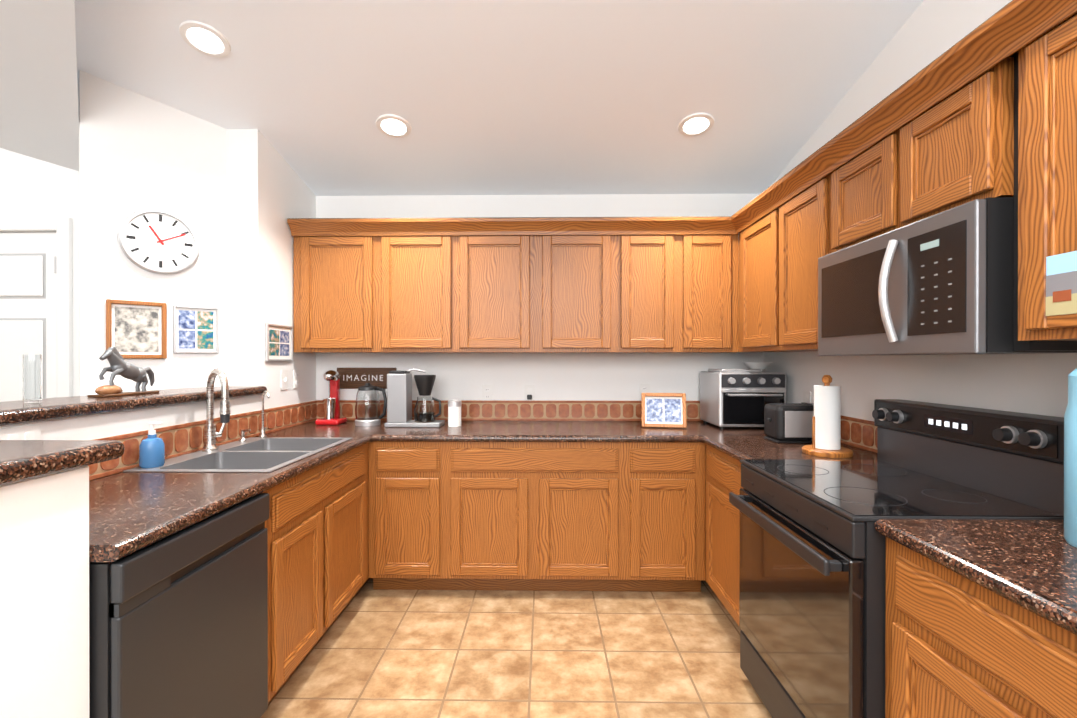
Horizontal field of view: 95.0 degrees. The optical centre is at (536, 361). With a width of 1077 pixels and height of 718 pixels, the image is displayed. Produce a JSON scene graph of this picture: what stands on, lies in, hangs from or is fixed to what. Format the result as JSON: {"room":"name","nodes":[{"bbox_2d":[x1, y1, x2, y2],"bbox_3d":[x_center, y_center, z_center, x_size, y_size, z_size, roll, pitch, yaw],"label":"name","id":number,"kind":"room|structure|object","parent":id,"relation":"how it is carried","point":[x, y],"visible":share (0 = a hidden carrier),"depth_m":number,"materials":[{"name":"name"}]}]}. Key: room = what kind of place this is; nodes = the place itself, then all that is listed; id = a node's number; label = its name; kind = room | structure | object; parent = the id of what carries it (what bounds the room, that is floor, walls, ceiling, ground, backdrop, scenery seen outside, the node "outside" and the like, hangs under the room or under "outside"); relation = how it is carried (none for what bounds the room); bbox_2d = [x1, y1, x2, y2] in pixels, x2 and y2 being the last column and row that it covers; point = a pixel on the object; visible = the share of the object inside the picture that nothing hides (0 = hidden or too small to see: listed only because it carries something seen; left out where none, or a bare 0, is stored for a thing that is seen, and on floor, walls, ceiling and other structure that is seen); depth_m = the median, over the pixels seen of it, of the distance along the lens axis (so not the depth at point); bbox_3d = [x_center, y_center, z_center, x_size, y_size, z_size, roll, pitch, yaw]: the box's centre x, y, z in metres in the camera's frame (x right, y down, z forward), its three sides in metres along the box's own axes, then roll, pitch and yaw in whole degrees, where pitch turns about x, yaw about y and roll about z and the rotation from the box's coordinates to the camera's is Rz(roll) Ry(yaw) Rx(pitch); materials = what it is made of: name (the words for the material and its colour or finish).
{"room":"kitchen","nodes":[
{"label":"kitchen","id":0,"kind":"room"},
{"bbox_2d":[0,148,78,395],"bbox_3d":[-3.493,-0.320,2.725,3.010,3.300,0.100,0,0,1],"label":"wall","id":1,"kind":"structure","parent":0,"point":[31,187],"depth_m":2.66,"materials":[{"name":"white paint"}]},
{"bbox_2d":[0,217,72,401],"bbox_3d":[-2.969,0.280,2.682,0.950,2.100,0.078,0,0,1],"label":"door","id":2,"kind":"structure","parent":1,"relation":"attached to","point":[36,292],"depth_m":2.66,"materials":[{"name":"white paint"}]},
{"bbox_2d":[0,0,78,170],"bbox_3d":[-2.702,-1.398,1.535,4.630,0.764,2.249,0,0,1],"label":"wall","id":3,"kind":"structure","parent":0,"point":[39,114],"depth_m":2.15,"materials":[{"name":"white paint"}]},
{"bbox_2d":[0,395,257,717],"bbox_3d":[-1.348,0.761,1.443,0.680,1.143,2.600,0,0,1],"label":"wall","id":4,"kind":"structure","parent":0,"point":[44,596],"depth_m":1.04,"materials":[{"name":"white paint"}]},
{"bbox_2d":[0,424,40,439],"bbox_3d":[-1.562,0.234,1.496,0.008,0.072,0.118,0,0,1],"label":"outlet","id":5,"kind":"object","parent":4,"relation":"attached to","point":[31,432],"visible":0.46,"depth_m":1.50,"materials":[{"name":"white plastic"}]},
{"bbox_2d":[0,440,124,484],"bbox_3d":[-1.448,0.212,0.649,0.905,0.045,1.110,0,0,1],"label":"bar","id":6,"kind":"object","parent":4,"relation":"on","point":[20,460],"visible":1,"depth_m":1.05,"materials":[{"name":"stone"}]},
{"bbox_2d":[0,386,266,425],"bbox_3d":[-1.706,0.164,1.873,0.350,0.045,1.850,0,0,1],"label":"bar","id":7,"kind":"object","parent":4,"relation":"on","point":[15,412],"visible":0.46,"depth_m":1.79,"materials":[{"name":"stone"}]},
{"bbox_2d":[23,354,41,402],"bbox_3d":[-1.734,0.059,1.698,0.046,0.164,0.046,0,0,1],"label":"glass vase","id":8,"kind":"object","parent":7,"relation":"on","point":[32,378],"visible":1,"depth_m":1.68,"materials":[{"name":"white"}]},
{"bbox_2d":[87,346,158,397],"bbox_3d":[-1.704,0.041,2.053,0.067,0.200,0.287,0,0,1],"label":"statue","id":9,"kind":"object","parent":7,"relation":"on","point":[119,365],"visible":1,"depth_m":2.00,"materials":[{"name":"grey metal"}]},
{"bbox_2d":[88,400,877,480],"bbox_3d":[-0.018,0.347,1.446,3.099,0.140,3.950,0,0,1],"label":"backsplash","id":10,"kind":"structure","parent":4,"relation":"attached to","point":[182,439],"depth_m":3.06,"materials":[{"name":"brown tile"}]},
{"bbox_2d":[79,70,315,409],"bbox_3d":[-1.888,-0.038,2.889,0.685,2.735,1.124,0,0,1],"label":"wall","id":11,"kind":"structure","parent":0,"point":[235,199],"depth_m":2.64,"materials":[{"name":"white paint"}]},
{"bbox_2d":[106,299,166,358],"bbox_3d":[-1.995,-0.156,2.468,0.236,0.287,0.022,0,0,-44],"label":"framed picture","id":12,"kind":"object","parent":11,"relation":"attached to","point":[136,329],"visible":0.83,"depth_m":2.47},
{"bbox_2d":[118,208,199,273],"bbox_3d":[-1.925,-0.614,2.529,0.332,0.332,0.030,0,0,-44],"label":"clock","id":13,"kind":"object","parent":11,"relation":"attached to","point":[158,241],"visible":1,"depth_m":2.52,"materials":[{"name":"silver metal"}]},
{"bbox_2d":[173,305,218,352],"bbox_3d":[-1.819,-0.167,2.642,0.205,0.250,0.016,0,0,-44],"label":"picture frame","id":14,"kind":"object","parent":11,"relation":"attached to","point":[195,329],"visible":1,"depth_m":2.64,"materials":[{"name":"silver metal"}]},
{"bbox_2d":[265,323,292,360],"bbox_3d":[-1.535,-0.108,2.955,0.016,0.218,0.290,0,0,1],"label":"picture frame","id":15,"kind":"object","parent":11,"relation":"attached to","point":[278,342],"visible":1,"depth_m":2.94,"materials":[{"name":"white wood"}]},
{"bbox_2d":[281,370,287,389],"bbox_3d":[-1.534,0.114,3.015,0.016,0.118,0.072,0,0,1],"label":"light switch","id":16,"kind":"object","parent":11,"relation":"attached to","point":[284,379],"visible":1,"depth_m":3.01,"materials":[{"name":"white plastic"}]},
{"bbox_2d":[293,370,299,387],"bbox_3d":[-1.535,0.114,3.165,0.009,0.118,0.072,0,0,1],"label":"electrical outlet","id":17,"kind":"object","parent":11,"relation":"attached to","point":[296,378],"visible":1,"depth_m":3.16,"materials":[{"name":"white plastic"}]},
{"bbox_2d":[74,0,923,195],"bbox_3d":[-1.758,-1.828,0.174,6.760,1.412,6.760,0,0,1],"label":"ceiling","id":18,"kind":"structure","parent":0,"point":[535,97],"depth_m":2.39,"materials":[{"name":"white paint"}]},
{"bbox_2d":[179,20,230,57],"bbox_3d":[-1.444,-1.401,2.155,0.189,0.045,0.185,0,0,-5],"label":"recessed light","id":19,"kind":"object","parent":18,"relation":"in","point":[205,39],"depth_m":2.14,"materials":[{"name":"white paint"}]},
{"bbox_2d":[376,114,411,137],"bbox_3d":[-0.783,-1.289,2.713,0.189,0.045,0.185,0,0,-5],"label":"recessed light","id":20,"kind":"object","parent":18,"relation":"in","point":[391,125],"depth_m":2.70,"materials":[{"name":"white paint"}]},
{"bbox_2d":[678,113,713,136],"bbox_3d":[0.871,-1.288,2.694,0.189,0.045,0.185,0,0,-5],"label":"recessed light","id":21,"kind":"object","parent":18,"relation":"in","point":[696,124],"depth_m":2.68,"materials":[{"name":"white paint"}]},
{"bbox_2d":[261,578,771,717],"bbox_3d":[-1.758,1.366,0.181,6.760,0.060,6.760,0,0,1],"label":"floor","id":22,"kind":"structure","parent":0,"point":[374,653],"depth_m":2.20,"materials":[{"name":"tile"}]},
{"bbox_2d":[89,493,268,717],"bbox_3d":[-1.246,0.899,1.442,0.604,0.868,0.616,0,0,1],"label":"dishwasher","id":23,"kind":"object","parent":22,"relation":"on","point":[178,624],"visible":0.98,"depth_m":1.35,"materials":[{"name":"black metal"}]},
{"bbox_2d":[262,442,368,601],"bbox_3d":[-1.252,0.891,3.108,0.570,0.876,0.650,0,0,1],"label":"base cabinet","id":24,"kind":"object","parent":22,"relation":"on","point":[317,524],"depth_m":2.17,"materials":[{"name":"brown wood"}]},
{"bbox_2d":[89,368,372,561],"bbox_3d":[-1.247,0.315,1.940,0.625,0.565,1.624,0,0,1],"label":"countertop","id":25,"kind":"structure","parent":24,"relation":"on","point":[131,510],"depth_m":1.75,"materials":[{"name":"stone"}]},
{"bbox_2d":[139,422,164,467],"bbox_3d":[-1.502,0.325,1.930,0.080,0.173,0.080,0,0,1],"label":"soap dispenser","id":26,"kind":"object","parent":25,"relation":"on","point":[152,450],"visible":1,"depth_m":1.91,"materials":[{"name":"blue plastic"}]},
{"bbox_2d":[123,437,351,471],"bbox_3d":[-1.271,0.503,2.252,0.562,0.186,0.804,0,0,1],"label":"sink","id":27,"kind":"object","parent":25,"relation":"in","point":[251,454],"depth_m":2.24,"materials":[{"name":"silver metal"}]},
{"bbox_2d":[369,442,444,589],"bbox_3d":[-0.727,0.891,3.102,0.437,0.876,0.655,0,0,1],"label":"base cabinet","id":28,"kind":"object","parent":22,"relation":"on","point":[407,479],"depth_m":2.79,"materials":[{"name":"brown wood"}]},
{"bbox_2d":[445,442,628,590],"bbox_3d":[-0.006,0.891,3.091,1.006,0.876,0.655,0,0,1],"label":"base cabinet","id":29,"kind":"object","parent":22,"relation":"on","point":[570,516],"depth_m":2.77,"materials":[{"name":"brown wood"}]},
{"bbox_2d":[373,420,763,441],"bbox_3d":[0.008,0.409,3.076,3.098,0.088,0.689,0,0,1],"label":"countertop","id":30,"kind":"structure","parent":29,"relation":"on","point":[469,431],"depth_m":2.87,"materials":[{"name":"stone"}]},
{"bbox_2d":[315,370,346,424],"bbox_3d":[-1.349,0.235,3.253,0.150,0.355,0.160,0,0,1],"label":"mixer","id":31,"kind":"object","parent":30,"relation":"on","point":[331,405],"visible":1,"depth_m":3.21,"materials":[{"name":"red metal"}]},
{"bbox_2d":[355,383,386,425],"bbox_3d":[-1.069,0.278,3.208,0.213,0.270,0.160,0,0,1],"label":"kettle","id":32,"kind":"object","parent":30,"relation":"on","point":[367,409],"visible":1,"depth_m":3.15,"materials":[{"name":"clear glass"}]},
{"bbox_2d":[384,368,444,427],"bbox_3d":[-0.773,0.230,3.154,0.345,0.367,0.170,0,0,1],"label":"coffee maker","id":33,"kind":"object","parent":30,"relation":"on","point":[399,398],"visible":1,"depth_m":3.09,"materials":[{"name":"grey metal"}]},
{"bbox_2d":[448,399,460,426],"bbox_3d":[-0.521,0.329,3.150,0.086,0.168,0.086,0,0,1],"label":"canister","id":34,"kind":"object","parent":30,"relation":"on","point":[454,412],"visible":1,"depth_m":3.11,"materials":[{"name":"white plastic"}]},
{"bbox_2d":[641,393,686,427],"bbox_3d":[0.793,0.306,3.095,0.277,0.212,0.151,0,0,1],"label":"framed picture","id":35,"kind":"object","parent":30,"relation":"on","point":[663,410],"visible":0.98,"depth_m":3.08,"materials":[{"name":"brown wood"}]},
{"bbox_2d":[700,362,785,428],"bbox_3d":[1.307,0.211,3.138,0.405,0.405,0.425,0,0,1],"label":"toaster oven","id":36,"kind":"object","parent":30,"relation":"on","point":[736,397],"visible":0.92,"depth_m":2.97,"materials":[{"name":"silver metal"}]},
{"bbox_2d":[629,442,704,591],"bbox_3d":[0.725,0.891,3.079,0.455,0.876,0.655,0,0,1],"label":"base cabinet","id":37,"kind":"object","parent":22,"relation":"on","point":[667,479],"depth_m":2.76,"materials":[{"name":"brown wood"}]},
{"bbox_2d":[705,443,742,625],"bbox_3d":[1.232,0.893,2.384,0.620,0.876,0.618,0,0,1],"label":"base cabinet","id":38,"kind":"object","parent":22,"relation":"on","point":[722,527],"visible":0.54,"depth_m":2.40,"materials":[{"name":"brown wood"}]},
{"bbox_2d":[701,432,876,460],"bbox_3d":[1.229,0.434,2.394,0.634,0.039,0.638,0,0,1],"label":"countertop","id":39,"kind":"structure","parent":38,"relation":"on","point":[738,445],"depth_m":2.38,"materials":[{"name":"stone"}]},
{"bbox_2d":[763,403,813,442],"bbox_3d":[1.354,0.319,2.564,0.302,0.192,0.172,0,0,1],"label":"toaster","id":40,"kind":"object","parent":39,"relation":"on","point":[787,422],"visible":0.71,"depth_m":2.48,"materials":[{"name":"black plastic"}]},
{"bbox_2d":[802,375,852,457],"bbox_3d":[1.304,0.238,2.215,0.200,0.354,0.200,0,0,1],"label":"paper towel holder","id":41,"kind":"object","parent":39,"relation":"on","point":[826,430],"visible":1,"depth_m":2.17,"materials":[{"name":"white paper"}]},
{"bbox_2d":[729,399,1063,717],"bbox_3d":[1.153,0.746,1.690,0.725,1.172,0.764,0,0,1],"label":"range","id":42,"kind":"object","parent":22,"relation":"on","point":[812,609],"visible":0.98,"depth_m":1.54,"materials":[{"name":"black metal"}]},
{"bbox_2d":[885,537,1076,717],"bbox_3d":[1.210,0.896,1.013,0.620,0.876,0.580,0,0,1],"label":"base cabinet","id":43,"kind":"object","parent":22,"relation":"on","point":[958,646],"visible":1,"depth_m":1.02,"materials":[{"name":"brown wood"}]},
{"bbox_2d":[874,519,1076,634],"bbox_3d":[1.196,0.439,0.328,0.634,0.039,1.950,0,0,1],"label":"countertop","id":44,"kind":"structure","parent":43,"relation":"on","point":[1029,564],"depth_m":1.07,"materials":[{"name":"stone"}]},
{"bbox_2d":[1064,368,1076,547],"bbox_3d":[1.282,0.189,1.095,0.152,0.458,0.152,0,0,1],"label":"water bottle","id":45,"kind":"object","parent":44,"relation":"on","point":[1070,475],"visible":1,"depth_m":1.12,"materials":[{"name":"blue plastic"}]},
{"bbox_2d":[316,194,763,400],"bbox_3d":[-0.106,0.018,3.472,3.560,2.620,0.100,0,0,1],"label":"wall","id":46,"kind":"structure","parent":0,"point":[576,376],"depth_m":3.42,"materials":[{"name":"white paint"}]},
{"bbox_2d":[293,236,376,352],"bbox_3d":[-1.263,-0.432,3.261,0.533,0.750,0.342,0,0,1],"label":"upper cabinet","id":47,"kind":"object","parent":46,"relation":"attached to","point":[335,277],"depth_m":3.10,"materials":[{"name":"brown wood"}]},
{"bbox_2d":[337,368,396,388],"bbox_3d":[-1.179,0.118,3.430,0.415,0.146,0.018,0,0,1],"label":"sign","id":48,"kind":"object","parent":46,"relation":"attached to","point":[352,378],"visible":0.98,"depth_m":3.42,"materials":[{"name":"brown wood"}]},
{"bbox_2d":[377,235,456,352],"bbox_3d":[-0.750,-0.432,3.253,0.493,0.750,0.342,0,0,1],"label":"upper cabinet","id":49,"kind":"object","parent":46,"relation":"attached to","point":[417,275],"depth_m":3.09,"materials":[{"name":"brown wood"}]},
{"bbox_2d":[482,385,491,400],"bbox_3d":[-0.341,0.223,3.421,0.072,0.118,0.009,0,0,1],"label":"electrical outlet","id":50,"kind":"object","parent":46,"relation":"attached to","point":[486,392],"visible":1,"depth_m":3.42,"materials":[{"name":"white plastic"}]},
{"bbox_2d":[457,235,536,352],"bbox_3d":[-0.252,-0.432,3.245,0.504,0.750,0.342,0,0,1],"label":"upper cabinet","id":51,"kind":"object","parent":46,"relation":"attached to","point":[497,274],"depth_m":3.08,"materials":[{"name":"brown wood"}]},
{"bbox_2d":[524,385,534,400],"bbox_3d":[-0.047,0.223,3.406,0.072,0.118,0.030,0,0,1],"label":"electrical outlet","id":52,"kind":"object","parent":46,"relation":"attached to","point":[529,392],"visible":1,"depth_m":3.42,"materials":[{"name":"white plastic"}]},
{"bbox_2d":[537,235,616,352],"bbox_3d":[0.249,-0.432,3.237,0.497,0.750,0.342,0,0,1],"label":"upper cabinet","id":53,"kind":"object","parent":46,"relation":"attached to","point":[537,294],"depth_m":3.08,"materials":[{"name":"brown wood"}]},
{"bbox_2d":[639,383,649,400],"bbox_3d":[0.748,0.213,3.404,0.072,0.118,0.009,0,0,1],"label":"electrical outlet","id":54,"kind":"object","parent":46,"relation":"attached to","point":[644,387],"visible":0.52,"depth_m":3.40,"materials":[{"name":"white plastic"}]},
{"bbox_2d":[617,235,680,352],"bbox_3d":[0.690,-0.432,3.230,0.386,0.750,0.342,0,0,1],"label":"upper cabinet","id":55,"kind":"object","parent":46,"relation":"attached to","point":[648,266],"depth_m":3.07,"materials":[{"name":"brown wood"}]},
{"bbox_2d":[681,233,738,352],"bbox_3d":[1.072,-0.432,3.224,0.377,0.750,0.342,0,0,1],"label":"upper cabinet","id":56,"kind":"object","parent":46,"relation":"attached to","point":[709,262],"depth_m":3.06,"materials":[{"name":"brown wood"}]},
{"bbox_2d":[287,216,726,235],"bbox_3d":[-0.180,-0.831,3.214,2.700,0.096,0.401,0,0,1],"label":"crown molding","id":57,"kind":"structure","parent":56,"relation":"attached to","point":[683,225],"depth_m":3.04,"materials":[{"name":"brown wood"}]},
{"bbox_2d":[764,0,1076,420],"bbox_3d":[1.561,-0.639,0.119,0.100,3.950,6.750,0,0,1],"label":"wall","id":58,"kind":"structure","parent":0,"point":[928,32],"depth_m":1.98,"materials":[{"name":"white paint"}]},
{"bbox_2d":[739,176,826,351],"bbox_3d":[1.388,-0.429,2.567,0.317,0.750,1.000,0,0,1],"label":"upper cabinet","id":59,"kind":"object","parent":58,"relation":"attached to","point":[779,253],"depth_m":2.45,"materials":[{"name":"brown wood"}]},
{"bbox_2d":[727,0,1076,233],"bbox_3d":[1.346,-0.828,1.718,0.376,0.096,3.342,0,0,1],"label":"crown molding","id":60,"kind":"structure","parent":59,"relation":"attached to","point":[1012,28],"depth_m":1.50,"materials":[{"name":"brown wood"}]},
{"bbox_2d":[802,391,810,402],"bbox_3d":[1.538,0.229,2.827,0.030,0.118,0.072,0,0,1],"label":"electrical outlet","id":61,"kind":"object","parent":58,"relation":"attached to","point":[806,396],"visible":0.56,"depth_m":2.82,"materials":[{"name":"white plastic"}]},
{"bbox_2d":[827,66,994,254],"bbox_3d":[1.374,-0.621,1.684,0.317,0.363,0.766,0,0,1],"label":"upper cabinet","id":62,"kind":"object","parent":58,"relation":"attached to","point":[942,159],"depth_m":1.57,"materials":[{"name":"brown wood"}]},
{"bbox_2d":[818,197,1076,355],"bbox_3d":[1.322,-0.227,1.685,0.417,0.414,0.760,0,0,1],"label":"microwave","id":63,"kind":"object","parent":62,"relation":"attached to","point":[941,283],"visible":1,"depth_m":1.47,"materials":[{"name":"silver metal"}]},
{"bbox_2d":[995,13,1076,348],"bbox_3d":[1.358,-0.425,0.674,0.317,0.750,1.254,0,0,1],"label":"upper cabinet","id":64,"kind":"object","parent":58,"relation":"attached to","point":[1006,127],"depth_m":1.19,"materials":[{"name":"brown wood"}]},
{"bbox_2d":[1046,251,1076,315],"bbox_3d":[1.204,-0.176,1.069,0.003,0.140,0.197,0,0,1],"label":"framed picture","id":65,"kind":"object","parent":64,"relation":"attached to","point":[1061,284],"visible":1,"depth_m":1.13}
]}

